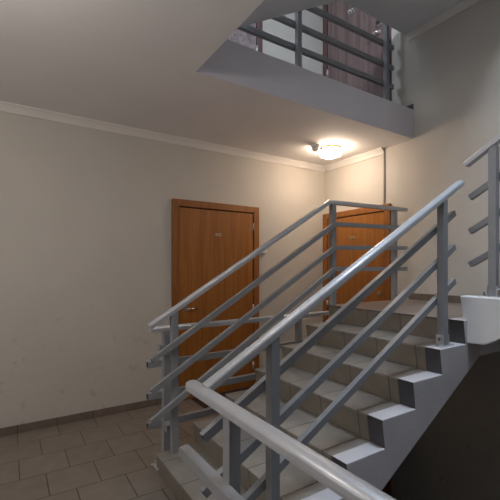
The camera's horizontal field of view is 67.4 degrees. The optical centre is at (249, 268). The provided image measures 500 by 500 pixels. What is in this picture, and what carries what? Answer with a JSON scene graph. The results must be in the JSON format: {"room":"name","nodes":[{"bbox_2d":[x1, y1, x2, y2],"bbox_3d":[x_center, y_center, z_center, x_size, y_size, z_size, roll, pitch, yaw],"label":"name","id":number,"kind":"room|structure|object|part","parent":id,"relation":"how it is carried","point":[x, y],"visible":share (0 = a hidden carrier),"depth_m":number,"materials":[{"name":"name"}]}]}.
{"room":"apartment building stairwell","nodes":[
{"label":"apartment building stairwell","id":0,"kind":"room"},
{"bbox_2d":[0,386,250,499],"bbox_3d":[-0.088,1.532,1.399,5.765,0.304,4.950,0,0,-33],"label":"floor","id":1,"kind":"structure","parent":0,"point":[108,457],"depth_m":2.72,"materials":[{"name":"tile"}]},
{"bbox_2d":[192,386,251,407],"bbox_3d":[-0.198,1.373,4.043,0.800,0.011,0.295,0,0,-33],"label":"doormat","id":2,"kind":"object","parent":1,"relation":"on","point":[196,400],"visible":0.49,"depth_m":4.07,"materials":[{"name":"grey fabric"}]},
{"bbox_2d":[146,311,328,469],"bbox_3d":[0.449,0.883,3.264,2.675,0.993,0.166,0,0,-33],"label":"railing","id":3,"kind":"object","parent":1,"relation":"on","point":[164,362],"visible":0.2,"depth_m":2.71,"materials":[{"name":"grey metal"}]},
{"bbox_3d":[-0.590,0.907,2.628,0.045,0.945,0.045,0,0,-33],"label":"post","id":4,"kind":"part","parent":3,"relation":"part of","materials":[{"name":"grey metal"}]},
{"bbox_3d":[0.432,0.412,3.285,2.660,0.050,0.053,0,0,-33],"label":"handrail","id":5,"kind":"part","parent":3,"relation":"part of","materials":[{"name":"grey metal"}]},
{"bbox_3d":[0.423,0.907,3.280,0.045,0.945,0.045,0,0,-33],"label":"post","id":6,"kind":"part","parent":3,"relation":"part of","materials":[{"name":"grey metal"}]},
{"bbox_2d":[179,380,395,499],"bbox_3d":[0.154,0.915,0.916,0.150,0.930,1.435,0,0,-33],"label":"guard railing","id":7,"kind":"object","parent":1,"relation":"on","point":[344,483],"visible":1,"depth_m":1.15,"materials":[{"name":"grey metal"}]},
{"bbox_3d":[-0.061,0.932,1.251,0.045,0.895,0.045,0,0,-33],"label":"post","id":8,"kind":"part","parent":7,"relation":"part of","materials":[{"name":"grey metal"}]},
{"bbox_2d":[156,306,479,499],"bbox_3d":[0.438,0.880,2.469,1.766,1.110,1.184,0,0,-33],"label":"staircase","id":9,"kind":"structure","parent":1,"relation":"on","point":[370,436],"depth_m":2.24,"materials":[{"name":"paint"}]},
{"bbox_2d":[147,200,407,453],"bbox_3d":[0.481,0.303,3.129,2.688,1.852,0.078,0,0,-33],"label":"stair railing","id":10,"kind":"object","parent":9,"relation":"on","point":[175,370],"visible":0.83,"depth_m":2.80,"materials":[{"name":"grey metal"}]},
{"bbox_3d":[-0.508,0.759,2.509,0.045,0.939,0.045,0,0,-33],"label":"post","id":11,"kind":"part","parent":10,"relation":"part of","materials":[{"name":"grey metal"}]},
{"bbox_3d":[0.474,-0.116,3.140,2.688,1.014,0.053,0,0,-33],"label":"handrail","id":12,"kind":"part","parent":10,"relation":"part of","materials":[{"name":"grey metal"}]},
{"bbox_3d":[0.729,-0.125,3.304,0.045,0.901,0.045,0,0,-33],"label":"post","id":13,"kind":"part","parent":10,"relation":"part of","materials":[{"name":"grey metal"}]},
{"bbox_3d":[1.448,-0.132,3.767,0.045,0.914,0.045,0,0,-33],"label":"post","id":14,"kind":"part","parent":10,"relation":"part of","materials":[{"name":"grey metal"}]},
{"bbox_2d":[199,180,463,499],"bbox_3d":[0.585,0.331,1.935,1.831,1.795,0.091,0,0,-33],"label":"stair railing","id":15,"kind":"object","parent":9,"relation":"on","point":[275,416],"visible":0.97,"depth_m":1.83,"materials":[{"name":"grey metal"}]},
{"bbox_3d":[0.098,0.762,1.608,0.045,0.934,0.045,0,0,-33],"label":"post","id":16,"kind":"part","parent":15,"relation":"part of","materials":[{"name":"grey metal"}]},
{"bbox_3d":[0.589,-0.046,1.924,1.826,1.040,0.053,0,0,-33],"label":"handrail","id":17,"kind":"part","parent":15,"relation":"part of","materials":[{"name":"grey metal"}]},
{"bbox_3d":[1.184,0.028,2.307,0.045,0.896,0.045,0,0,-33],"label":"post","id":18,"kind":"part","parent":15,"relation":"part of","materials":[{"name":"grey metal"}]},
{"bbox_2d":[0,5,323,427],"bbox_3d":[-1.481,-0.099,3.566,6.165,9.042,0.200,0,0,-33],"label":"wall","id":19,"kind":"structure","parent":0,"point":[85,213],"depth_m":3.52,"materials":[{"name":"paint"}]},
{"bbox_2d":[0,398,161,436],"bbox_3d":[-1.424,1.346,3.477,5.765,0.068,0.011,0,0,-33],"label":"baseboard","id":20,"kind":"structure","parent":19,"relation":"attached to","point":[10,430],"depth_m":3.38,"materials":[{"name":"tile"}]},
{"bbox_2d":[0,101,325,171],"bbox_3d":[-1.413,-1.324,3.459,5.765,0.068,0.052,0,0,-33],"label":"crown molding","id":21,"kind":"structure","parent":19,"relation":"attached to","point":[7,107],"depth_m":3.69,"materials":[{"name":"paint"}]},
{"bbox_2d":[171,198,258,399],"bbox_3d":[-0.341,0.330,4.135,1.074,2.100,0.075,0,0,-33],"label":"door","id":22,"kind":"structure","parent":19,"relation":"in","point":[208,238],"depth_m":4.10,"materials":[{"name":"brown wood"}]},
{"bbox_2d":[228,21,262,52],"bbox_3d":[-0.320,-2.712,4.148,1.124,2.100,0.075,0,0,-33],"label":"door","id":23,"kind":"structure","parent":19,"relation":"in","point":[238,36],"depth_m":4.36,"materials":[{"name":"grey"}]},
{"bbox_3d":[-0.331,-2.712,4.165,1.124,2.100,0.036,0,0,-33],"label":"frame","id":24,"kind":"part","parent":23,"relation":"part of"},
{"bbox_2d":[0,0,413,165],"bbox_3d":[-0.088,-1.510,1.399,5.765,0.304,4.950,0,0,-33],"label":"ceiling","id":25,"kind":"structure","parent":0,"point":[170,67],"depth_m":2.82,"materials":[{"name":"paint"}]},
{"bbox_2d":[238,0,338,27],"bbox_3d":[0.438,-2.162,2.469,1.766,1.110,1.184,0,0,-33],"label":"staircase","id":26,"kind":"structure","parent":25,"relation":"on","point":[268,9],"depth_m":2.88,"materials":[{"name":"paint"}]},
{"bbox_2d":[237,7,393,99],"bbox_3d":[0.428,-2.145,3.296,2.675,0.993,0.090,0,0,-33],"label":"railing","id":27,"kind":"object","parent":25,"relation":"on","point":[297,24],"visible":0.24,"depth_m":3.54,"materials":[{"name":"grey metal"}]},
{"bbox_3d":[0.423,-2.121,3.280,0.045,0.945,0.045,0,0,-33],"label":"post","id":28,"kind":"part","parent":27,"relation":"part of","materials":[{"name":"grey metal"}]},
{"bbox_3d":[1.424,-2.121,3.924,0.045,0.945,0.045,0,0,-33],"label":"post","id":29,"kind":"part","parent":27,"relation":"part of","materials":[{"name":"grey metal"}]},
{"bbox_2d":[311,143,323,151],"bbox_3d":[0.731,-1.320,4.106,0.115,0.076,0.128,0,0,-33],"label":"sensor","id":30,"kind":"object","parent":25,"relation":"attached to","point":[315,147],"visible":1,"depth_m":4.08,"materials":[{"name":"white plastic"}]},
{"bbox_2d":[318,144,341,158],"bbox_3d":[0.902,-1.302,4.218,0.262,0.113,0.262,0,0,-33],"label":"ceiling lamp","id":31,"kind":"object","parent":25,"relation":"attached to","point":[330,151],"visible":0.95,"depth_m":4.13,"materials":[{"name":"white glass"}]},
{"bbox_2d":[324,0,499,499],"bbox_3d":[2.474,-0.099,2.928,0.200,9.042,5.150,0,0,-33],"label":"wall","id":32,"kind":"structure","parent":0,"point":[449,73],"depth_m":3.62,"materials":[{"name":"paint"}]},
{"bbox_2d":[324,147,383,170],"bbox_3d":[1.250,-1.324,4.600,0.052,0.068,0.909,0,0,-33],"label":"crown molding","id":33,"kind":"structure","parent":32,"relation":"attached to","point":[377,152],"depth_m":4.54,"materials":[{"name":"paint"}]},
{"bbox_2d":[323,203,390,321],"bbox_3d":[1.254,0.330,4.572,0.075,2.100,1.045,0,0,-33],"label":"door","id":34,"kind":"structure","parent":32,"relation":"in","point":[345,236],"depth_m":4.51,"materials":[{"name":"brown wood"}]},
{"bbox_2d":[323,0,390,100],"bbox_3d":[1.254,-2.712,4.572,0.075,2.100,1.045,0,0,-33],"label":"door","id":35,"kind":"structure","parent":32,"relation":"in","point":[340,9],"depth_m":4.57,"materials":[{"name":"brown wood"}]},
{"bbox_2d":[383,148,384,203],"bbox_3d":[1.511,-1.039,4.228,0.016,0.638,0.022,0,0,-33],"label":"conduit","id":36,"kind":"object","parent":32,"relation":"attached to","point":[384,148],"visible":0.91,"depth_m":4.21,"materials":[{"name":"grey metal"}]},
{"bbox_2d":[382,478,390,495],"bbox_3d":[1.254,3.372,4.572,0.075,2.100,1.045,0,0,-33],"label":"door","id":37,"kind":"structure","parent":32,"relation":"in","point":[387,489],"depth_m":4.14,"materials":[{"name":"brown wood"}]},
{"bbox_2d":[342,0,461,33],"bbox_3d":[1.503,-2.594,3.165,1.178,0.245,1.202,0,0,-33],"label":"ceiling","id":38,"kind":"structure","parent":32,"relation":"attached to","point":[404,16],"depth_m":3.59,"materials":[{"name":"paint"}]},
{"bbox_2d":[327,299,499,355],"bbox_3d":[1.503,0.448,3.165,1.178,0.245,1.202,0,0,-33],"label":"stair landing","id":39,"kind":"structure","parent":32,"relation":"attached to","point":[409,307],"depth_m":3.00,"materials":[{"name":"paint"}]},
{"bbox_2d":[409,293,460,302],"bbox_3d":[1.988,0.291,3.490,0.011,0.068,1.140,0,0,-33],"label":"baseboard","id":40,"kind":"structure","parent":32,"relation":"attached to","point":[414,296],"depth_m":3.78,"materials":[{"name":"tile"}]},
{"bbox_2d":[405,0,481,41],"bbox_3d":[2.655,-2.436,2.414,0.052,0.068,3.690,0,0,-33],"label":"crown molding","id":41,"kind":"structure","parent":32,"relation":"attached to","point":[462,5],"depth_m":3.65,"materials":[{"name":"paint"}]},
{"bbox_2d":[460,294,499,344],"bbox_3d":[2.186,-0.052,2.143,1.135,1.053,1.358,0,0,-33],"label":"staircase","id":42,"kind":"structure","parent":32,"relation":"attached to","point":[482,314],"depth_m":2.29,"materials":[{"name":"paint"}]},
{"bbox_2d":[463,133,499,297],"bbox_3d":[1.763,-0.640,1.866,0.089,1.630,1.352,0,0,-33],"label":"stair railing","id":43,"kind":"object","parent":42,"relation":"on","point":[492,147],"visible":1,"depth_m":2.27,"materials":[{"name":"grey metal"}]},
{"bbox_3d":[1.753,-1.054,1.860,0.053,0.801,1.352,0,0,-33],"label":"handrail","id":44,"kind":"part","parent":43,"relation":"part of","materials":[{"name":"grey metal"}]},
{"bbox_3d":[1.483,-0.285,2.283,0.045,0.920,0.045,0,0,-33],"label":"post","id":45,"kind":"part","parent":43,"relation":"part of","materials":[{"name":"grey metal"}]}
]}

